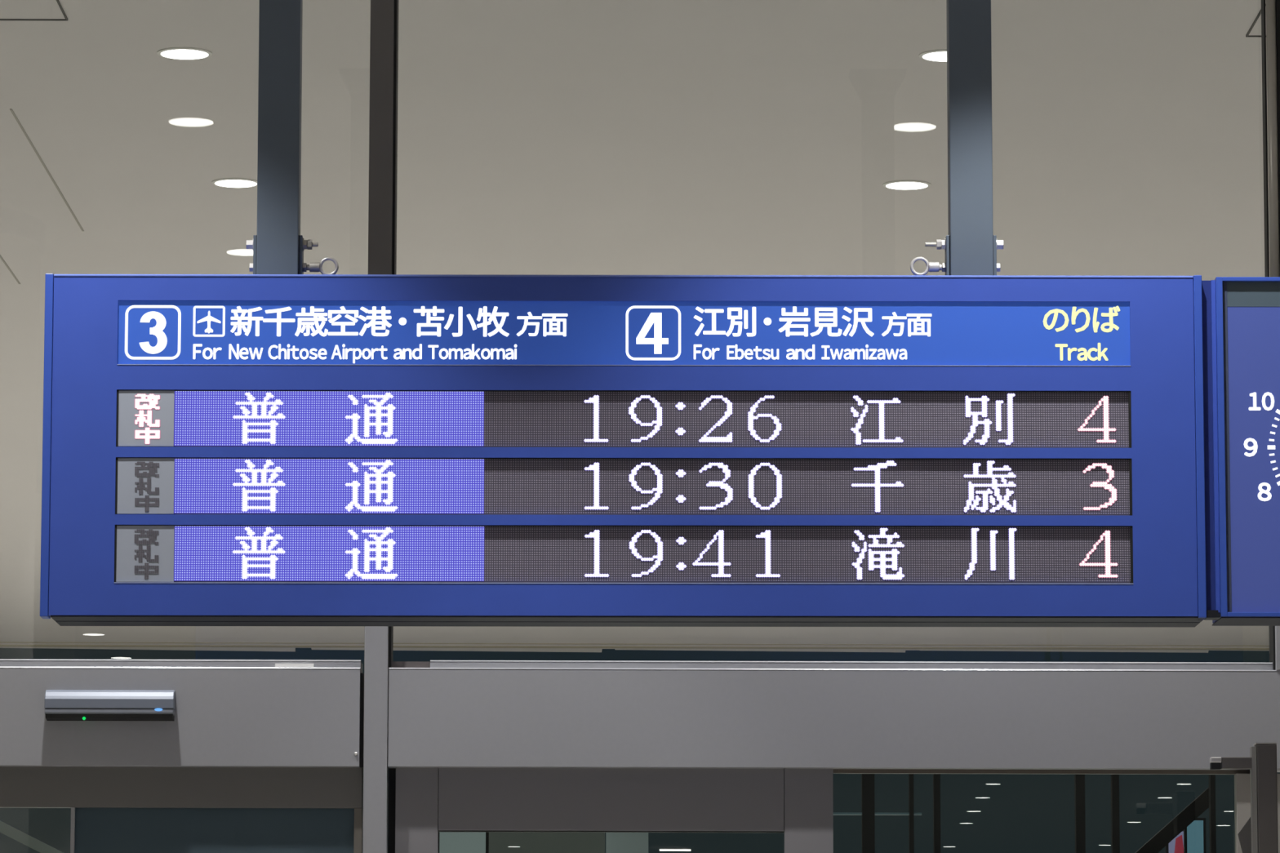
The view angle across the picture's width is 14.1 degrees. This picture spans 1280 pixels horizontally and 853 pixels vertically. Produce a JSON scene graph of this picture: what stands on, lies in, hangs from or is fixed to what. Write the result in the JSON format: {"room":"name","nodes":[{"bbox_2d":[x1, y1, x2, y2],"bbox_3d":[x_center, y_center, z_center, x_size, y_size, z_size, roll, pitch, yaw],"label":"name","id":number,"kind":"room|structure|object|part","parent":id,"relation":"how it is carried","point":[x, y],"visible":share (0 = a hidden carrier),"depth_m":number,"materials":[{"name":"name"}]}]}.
{"room":"station hall","nodes":[
{"label":"station hall","id":0,"kind":"room"},
{"bbox_2d":[488,832,604,852],"bbox_3d":[-0.553,3.928,29.790,0.691,3.229,0.100,0,-8,0],"label":"wall","id":1,"kind":"structure","parent":0,"point":[499,842],"depth_m":29.95,"materials":[{"name":"grey"}]},
{"bbox_2d":[605,832,648,852],"bbox_3d":[-0.081,4.035,30.787,0.254,3.288,0.100,0,-8,0],"label":"wall","id":2,"kind":"structure","parent":0,"point":[615,842],"depth_m":30.95,"materials":[{"name":"grey"}]},
{"bbox_2d":[0,0,1269,653],"bbox_3d":[-0.129,0.032,28.445,18.000,0.150,24.940,0,-8,0],"label":"ceiling","id":3,"kind":"structure","parent":0,"point":[535,137],"depth_m":19.97,"materials":[{"name":"paint"}]},
{"bbox_2d":[0,254,20,284],"bbox_3d":[-2.760,-0.689,22.617,0.008,0.005,0.780,0,-8,0],"label":"trim","id":4,"kind":"structure","parent":3,"relation":"attached to","point":[1,257],"depth_m":22.62,"materials":[{"name":"grey metal"}]},
{"bbox_2d":[0,0,67,21],"bbox_3d":[-2.162,-1.413,17.262,0.450,0.007,0.500,0,-8,0],"label":"ceiling hatch","id":5,"kind":"object","parent":3,"relation":"attached to","point":[10,10],"visible":1,"depth_m":17.37,"materials":[{"name":"grey"}]},
{"bbox_2d":[9,108,84,231],"bbox_3d":[-2.326,-0.995,20.352,0.008,0.005,2.611,0,-8,0],"label":"trim","id":6,"kind":"structure","parent":3,"relation":"attached to","point":[11,109],"depth_m":20.21,"materials":[{"name":"grey metal"}]},
{"bbox_2d":[156,47,212,59],"bbox_3d":[-1.591,-1.303,18.057,0.192,0.006,0.192,0,-8,0],"label":"recessed light","id":7,"kind":"object","parent":3,"relation":"in","point":[179,53],"visible":1,"depth_m":18.04,"materials":[{"name":"white plastic"}]},
{"bbox_2d":[160,49,208,59],"bbox_3d":[-1.591,-1.302,18.057,0.166,0.004,0.166,0,-8,0],"label":"diffuser","id":8,"kind":"object","parent":7,"relation":"attached to","point":[171,54],"depth_m":18.05,"materials":[{"name":"white plastic"}]},
{"bbox_2d":[211,177,257,187],"bbox_3d":[-1.605,-0.967,20.528,0.192,0.006,0.192,0,-8,0],"label":"recessed light","id":9,"kind":"object","parent":3,"relation":"in","point":[224,182],"visible":0.94,"depth_m":20.50,"materials":[{"name":"white plastic"}]},
{"bbox_2d":[0,644,1269,649],"bbox_3d":[-0.188,1.722,40.314,17.600,0.008,0.115,0,-8,0],"label":"trim","id":10,"kind":"structure","parent":3,"relation":"attached to","point":[64,646],"depth_m":40.28,"materials":[{"name":"beige metal"}]},
{"bbox_2d":[0,641,1269,646],"bbox_3d":[-0.187,1.685,40.054,17.600,0.006,0.045,0,-8,0],"label":"trim","id":11,"kind":"structure","parent":3,"relation":"attached to","point":[0,642],"depth_m":40.04,"materials":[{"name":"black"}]},
{"bbox_2d":[882,180,930,189],"bbox_3d":[1.061,-0.959,20.542,0.192,0.006,0.192,0,-8,0],"label":"recessed light","id":12,"kind":"object","parent":3,"relation":"in","point":[895,184],"visible":1,"depth_m":20.52,"materials":[{"name":"white plastic"}]},
{"bbox_2d":[919,48,946,62],"bbox_3d":[1.071,-1.296,18.064,0.192,0.006,0.192,0,-8,0],"label":"recessed light","id":13,"kind":"object","parent":3,"relation":"in","point":[940,55],"visible":0.54,"depth_m":18.05,"materials":[{"name":"white"}]},
{"bbox_2d":[922,51,946,61],"bbox_3d":[1.071,-1.295,18.064,0.166,0.004,0.166,0,-8,0],"label":"diffuser","id":14,"kind":"object","parent":13,"relation":"attached to","point":[927,55],"depth_m":18.05,"materials":[{"name":"white plastic"}]},
{"bbox_2d":[1245,4,1266,37],"bbox_3d":[2.304,-1.372,17.483,0.450,0.007,0.500,0,-8,0],"label":"ceiling hatch","id":15,"kind":"object","parent":3,"relation":"attached to","point":[1255,31],"visible":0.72,"depth_m":17.60,"materials":[{"name":"grey"}]},
{"bbox_3d":[0.082,-5.797,-14.492,18.000,0.150,61.720,0,-8,0],"label":"ceiling","id":16,"kind":"structure","parent":0,"visible":0},
{"bbox_2d":[40,0,1206,626],"bbox_3d":[-0.041,-0.692,13.551,3.001,2.430,0.255,0,-8,0],"label":"departure board","id":17,"kind":"object","parent":16,"relation":"hanging from","point":[971,445],"visible":1,"depth_m":13.34,"materials":[{"name":"blue metal"}]},
{"bbox_3d":[-1.260,-0.243,13.365,0.144,0.142,0.001,0,-8,0],"label":"number frame","id":18,"kind":"part","parent":17,"relation":"part of","materials":[{"name":"white plastic"}]},
{"bbox_3d":[-1.115,-0.272,13.370,0.083,0.081,0.001,0,-8,0],"label":"airport frame","id":19,"kind":"part","parent":17,"relation":"part of","materials":[{"name":"white plastic"}]},
{"bbox_3d":[-1.007,-0.429,13.530,0.008,0.134,0.063,0,-8,0],"label":"bracket plate","id":20,"kind":"part","parent":17,"relation":"part of","materials":[{"name":"paint"}]},
{"bbox_3d":[-0.946,-1.122,13.624,0.109,1.552,0.085,0,-8,0],"label":"hanger post","id":21,"kind":"part","parent":17,"relation":"part of","materials":[{"name":"metal"}]},
{"bbox_3d":[-0.887,-0.429,13.531,0.008,0.134,0.063,0,-8,0],"label":"bracket plate","id":22,"kind":"part","parent":17,"relation":"part of","materials":[{"name":"paint"}]},
{"bbox_3d":[-0.042,0.049,13.337,2.950,0.885,0.022,0,-8,0],"label":"plate","id":23,"kind":"part","parent":17,"relation":"part of","materials":[{"name":"blue metal"}]},
{"bbox_2d":[114,524,1133,583],"bbox_3d":[-0.041,0.330,13.306,2.619,0.149,0.032,0,-8,0],"label":"display screen","id":24,"kind":"object","parent":17,"relation":"hanging from","point":[144,553],"depth_m":13.30,"materials":[{"name":"black glass"}]},
{"bbox_2d":[115,457,1132,515],"bbox_3d":[-0.041,0.157,13.330,2.619,0.148,0.032,0,-8,0],"label":"display screen","id":25,"kind":"object","parent":17,"relation":"hanging from","point":[144,486],"depth_m":13.32,"materials":[{"name":"black glass"}]},
{"bbox_2d":[115,389,1131,448],"bbox_3d":[-0.041,-0.018,13.354,2.619,0.149,0.032,0,-8,0],"label":"display screen","id":26,"kind":"object","parent":17,"relation":"hanging from","point":[145,418],"depth_m":13.35,"materials":[{"name":"black glass"}]},
{"bbox_3d":[-0.041,-0.240,13.384,2.619,0.168,0.024,0,-8,0],"label":"header panel","id":27,"kind":"part","parent":17,"relation":"part of","materials":[{"name":"blue"}]},
{"bbox_2d":[50,615,1203,626],"bbox_3d":[-0.031,0.505,13.393,2.966,0.006,0.246,0,-8,0],"label":"frame","id":28,"kind":"object","parent":17,"relation":"on","point":[63,620],"depth_m":13.37,"materials":[{"name":"metal"}]},
{"bbox_3d":[0.035,-0.242,13.372,0.143,0.143,0.001,0,-8,0],"label":"number frame","id":29,"kind":"part","parent":17,"relation":"part of","materials":[{"name":"white plastic"}]},
{"bbox_3d":[0.805,-0.428,13.541,0.008,0.137,0.063,0,-8,0],"label":"bracket plate","id":30,"kind":"part","parent":17,"relation":"part of","materials":[{"name":"paint"}]},
{"bbox_3d":[0.867,-1.119,13.634,0.112,1.552,0.085,0,-8,0],"label":"hanger post","id":31,"kind":"part","parent":17,"relation":"part of","materials":[{"name":"metal"}]},
{"bbox_3d":[0.928,-0.428,13.542,0.008,0.137,0.063,0,-8,0],"label":"bracket plate","id":32,"kind":"part","parent":17,"relation":"part of","materials":[{"name":"paint"}]},
{"bbox_2d":[1201,276,1279,626],"bbox_3d":[1.793,0.067,13.444,0.674,0.886,0.224,0,-8,0],"label":"clock","id":33,"kind":"object","parent":17,"relation":"attached to","point":[1241,315],"visible":1,"depth_m":13.35,"materials":[{"name":"blue metal"}]},
{"bbox_3d":[1.472,0.059,13.450,0.032,0.862,0.170,0,-8,0],"label":"joint panel","id":34,"kind":"part","parent":33,"relation":"part of","materials":[{"name":"blue metal"}]},
{"bbox_2d":[1212,617,1279,626],"bbox_3d":[1.812,0.505,13.387,0.636,0.003,0.209,0,-8,0],"label":"clock sign frame","id":35,"kind":"structure","parent":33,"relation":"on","point":[1223,621],"depth_m":13.38,"materials":[{"name":"metal"}]},
{"bbox_3d":[-0.003,1.536,-0.209,18.000,0.100,92.000,0,-8,0],"label":"floor","id":36,"kind":"structure","parent":0,"visible":0},
{"bbox_2d":[362,626,388,852],"bbox_3d":[-0.801,1.895,15.536,0.071,3.422,0.114,0,-8,0],"label":"pillar","id":37,"kind":"structure","parent":36,"relation":"on","point":[375,769],"depth_m":15.61,"materials":[{"name":"metal"}]},
{"bbox_2d":[363,0,394,758],"bbox_3d":[-0.796,-0.284,15.849,0.073,2.615,0.140,0,-8,0],"label":"window mullion","id":38,"kind":"structure","parent":37,"relation":"attached to","point":[382,11],"depth_m":15.86,"materials":[{"name":"brown metal"}]},
{"bbox_2d":[438,831,488,852],"bbox_3d":[-0.757,3.081,21.805,0.220,2.759,0.050,0,-8,0],"label":"light panel","id":39,"kind":"object","parent":36,"relation":"on","point":[448,842],"visible":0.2,"depth_m":21.96,"materials":[{"name":"grey glass"}]},
{"bbox_2d":[833,773,1216,852],"bbox_3d":[1.596,2.728,20.861,1.768,3.215,0.060,0,-8,0],"label":"window mullions","id":40,"kind":"object","parent":36,"relation":"on","point":[868,813],"visible":0.16,"depth_m":20.99,"materials":[{"name":"black metal"}]},
{"bbox_3d":[0.925,2.765,20.852,0.051,3.135,0.060,0,-8,0],"label":"post","id":41,"kind":"part","parent":40,"relation":"part of","materials":[{"name":"black metal"}]},
{"bbox_3d":[0.952,1.575,21.015,0.387,0.008,0.038,0,-8,0],"label":"cross rail","id":42,"kind":"part","parent":40,"relation":"part of","materials":[{"name":"teal"}]},
{"bbox_3d":[1.101,2.766,20.853,0.018,3.135,0.060,0,-8,0],"label":"post","id":43,"kind":"part","parent":40,"relation":"part of","materials":[{"name":"black metal"}]},
{"bbox_3d":[1.204,2.766,20.854,0.026,3.135,0.060,0,-8,0],"label":"post","id":44,"kind":"part","parent":40,"relation":"part of","materials":[{"name":"black metal"}]},
{"bbox_3d":[1.787,2.768,20.856,0.038,3.135,0.060,0,-8,0],"label":"post","id":45,"kind":"part","parent":40,"relation":"part of","materials":[{"name":"black metal"}]},
{"bbox_3d":[1.930,2.768,20.857,0.029,3.135,0.060,0,-8,0],"label":"post","id":46,"kind":"part","parent":40,"relation":"part of","materials":[{"name":"black metal"}]},
{"bbox_3d":[2.326,2.770,20.859,0.020,3.135,0.060,0,-8,0],"label":"post","id":47,"kind":"part","parent":40,"relation":"part of","materials":[{"name":"black metal"}]},
{"bbox_2d":[1164,830,1183,852],"bbox_3d":[2.697,3.511,25.799,0.112,2.997,0.053,0,-8,0],"label":"poster","id":48,"kind":"object","parent":36,"relation":"on","point":[1176,845],"visible":0.47,"depth_m":25.97,"materials":[{"name":"red paper"}]},
{"bbox_2d":[1174,835,1183,852],"bbox_3d":[2.709,2.106,25.964,0.053,0.112,0.002,0,-8,0],"label":"print","id":49,"kind":"object","parent":48,"relation":"attached to","point":[1179,840],"depth_m":25.97},
{"bbox_2d":[1183,817,1205,852],"bbox_3d":[2.680,3.378,24.809,0.103,2.993,0.050,0,-8,0],"label":"poster","id":50,"kind":"object","parent":36,"relation":"on","point":[1194,835],"visible":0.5,"depth_m":24.98,"materials":[{"name":"teal paper"}]},
{"bbox_2d":[1209,742,1278,852],"bbox_3d":[1.706,2.180,14.483,0.187,2.585,0.075,0,-8,0],"label":"barrier post","id":51,"kind":"object","parent":36,"relation":"on","point":[1259,834],"visible":1,"depth_m":14.61,"materials":[{"name":"grey metal"}]},
{"bbox_2d":[1209,762,1221,769],"bbox_3d":[1.630,0.962,14.638,0.028,0.018,0.028,0,-8,0],"label":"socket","id":52,"kind":"object","parent":51,"relation":"attached to","point":[1213,766],"depth_m":14.62,"materials":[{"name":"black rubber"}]},
{"bbox_3d":[1.690,0.954,14.639,0.087,0.033,0.028,0,-8,0],"label":"arm","id":53,"kind":"part","parent":51,"relation":"part of","materials":[{"name":"grey metal"}]},
{"bbox_3d":[1.735,2.184,14.475,0.012,2.575,0.053,0,-8,0],"label":"post","id":54,"kind":"part","parent":51,"relation":"part of","materials":[{"name":"grey metal"}]},
{"bbox_3d":[0.320,3.547,15.339,7.600,0.100,0.150,0,-8,0],"label":"trim","id":55,"kind":"structure","parent":36,"relation":"on","visible":0},
{"bbox_2d":[0,766,363,852],"bbox_3d":[-2.160,2.255,15.490,2.634,2.490,0.044,0,-8,0],"label":"door","id":56,"kind":"structure","parent":55,"relation":"on","point":[114,810],"depth_m":15.63,"materials":[{"name":"grey metal"}]},
{"bbox_3d":[-2.157,1.087,15.651,2.634,0.132,0.040,0,-8,0],"label":"rail","id":57,"kind":"part","parent":56,"relation":"part of","materials":[{"name":"grey metal"}]},
{"bbox_2d":[0,658,364,768],"bbox_3d":[-2.153,0.871,15.687,2.641,0.326,0.156,0,-8,0],"label":"header panel","id":58,"kind":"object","parent":56,"relation":"attached to","point":[228,713],"depth_m":15.62,"materials":[{"name":"metal"}]},
{"bbox_2d":[44,689,175,720],"bbox_3d":[-1.599,0.841,15.590,0.389,0.094,0.062,0,-8,0],"label":"sensor","id":59,"kind":"object","parent":58,"relation":"attached to","point":[59,704],"visible":1,"depth_m":15.57,"materials":[{"name":"grey"}]},
{"bbox_2d":[154,707,162,711],"bbox_3d":[-1.449,0.852,15.557,0.025,0.009,0.001,0,-8,0],"label":"light","id":60,"kind":"object","parent":59,"relation":"attached to","point":[157,708],"depth_m":15.56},
{"bbox_2d":[275,663,314,666],"bbox_3d":[-1.047,0.724,15.667,0.117,0.010,0.009,0,-8,0],"label":"label strip","id":61,"kind":"object","parent":58,"relation":"attached to","point":[276,664],"visible":1,"depth_m":15.66,"materials":[{"name":"white"}]},
{"bbox_3d":[-1.289,2.323,15.486,0.844,2.357,0.010,0,-8,0],"label":"pane","id":62,"kind":"part","parent":56,"relation":"part of","materials":[{"name":"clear glass"}]},
{"bbox_2d":[387,767,833,852],"bbox_3d":[-0.091,2.263,15.511,1.346,2.490,0.060,0,-8,0],"label":"door","id":63,"kind":"structure","parent":55,"relation":"on","point":[424,802],"depth_m":15.63,"materials":[{"name":"grey metal"}]},
{"bbox_3d":[-0.087,1.127,15.659,1.046,0.199,0.043,0,-8,0],"label":"rail","id":64,"kind":"part","parent":63,"relation":"part of","materials":[{"name":"grey metal"}]},
{"bbox_2d":[387,660,1279,852],"bbox_3d":[1.680,2.111,15.540,4.888,2.806,0.151,0,-8,0],"label":"horizontal beam","id":65,"kind":"structure","parent":55,"relation":"on","point":[1242,777],"depth_m":15.63,"materials":[{"name":"grey metal"}]},
{"bbox_2d":[388,0,398,667],"bbox_3d":[-0.756,-0.419,15.873,0.008,2.341,0.128,0,-8,0],"label":"trim","id":66,"kind":"structure","parent":65,"relation":"on","point":[396,2],"depth_m":15.88,"materials":[{"name":"black metal"}]},
{"bbox_3d":[1.228,1.043,15.678,1.284,0.022,0.030,0,-8,0],"label":"head rail","id":67,"kind":"part","parent":65,"relation":"part of","materials":[{"name":"brown metal"}]},
{"bbox_3d":[1.984,2.277,15.499,0.366,2.468,0.060,0,-8,0],"label":"frame","id":68,"kind":"part","parent":65,"relation":"part of","materials":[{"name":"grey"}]},
{"bbox_2d":[1261,0,1269,276],"bbox_3d":[1.926,-0.414,15.865,0.005,2.341,0.070,0,-8,0],"label":"trim","id":69,"kind":"structure","parent":65,"relation":"on","point":[1263,2],"depth_m":15.92,"materials":[{"name":"black metal"}]},
{"bbox_2d":[1268,626,1275,670],"bbox_3d":[1.924,0.477,15.749,0.006,0.544,0.100,0,-8,0],"label":"trim","id":70,"kind":"structure","parent":65,"relation":"on","point":[1271,628],"depth_m":15.70,"materials":[{"name":"black metal"}]},
{"bbox_2d":[1275,626,1279,671],"bbox_3d":[1.972,0.477,15.742,0.090,0.544,0.114,0,-8,0],"label":"trim","id":71,"kind":"structure","parent":65,"relation":"on","point":[1277,628],"depth_m":15.66,"materials":[{"name":"metal"}]},
{"bbox_2d":[1266,0,1279,276],"bbox_3d":[1.945,-0.569,15.842,0.032,2.041,0.032,0,-8,0],"label":"window mullion","id":72,"kind":"structure","parent":71,"relation":"on","point":[1271,24],"depth_m":15.87,"materials":[{"name":"grey metal"}]},
{"bbox_2d":[1275,0,1279,245],"bbox_3d":[2.003,-0.412,15.880,0.088,2.341,0.140,0,-8,0],"label":"trim","id":73,"kind":"structure","parent":65,"relation":"on","point":[1277,2],"depth_m":15.90,"materials":[{"name":"brown metal"}]},
{"label":"outside","id":74,"kind":"structure","parent":0,"visible":0},
{"bbox_2d":[1135,786,1208,852],"bbox_3d":[2.468,1.883,24.038,0.378,0.424,0.120,0,-8,0],"label":"beam","id":75,"kind":"structure","parent":74,"point":[1198,806],"depth_m":23.98,"materials":[{"name":"black metal"}]},
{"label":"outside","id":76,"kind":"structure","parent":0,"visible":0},
{"bbox_2d":[0,820,63,852],"bbox_3d":[-2.403,1.583,19.987,0.394,0.241,0.060,0,-8,0],"label":"rail","id":77,"kind":"object","parent":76,"point":[6,829],"visible":1,"depth_m":19.96,"materials":[{"name":"grey metal"}]}
]}

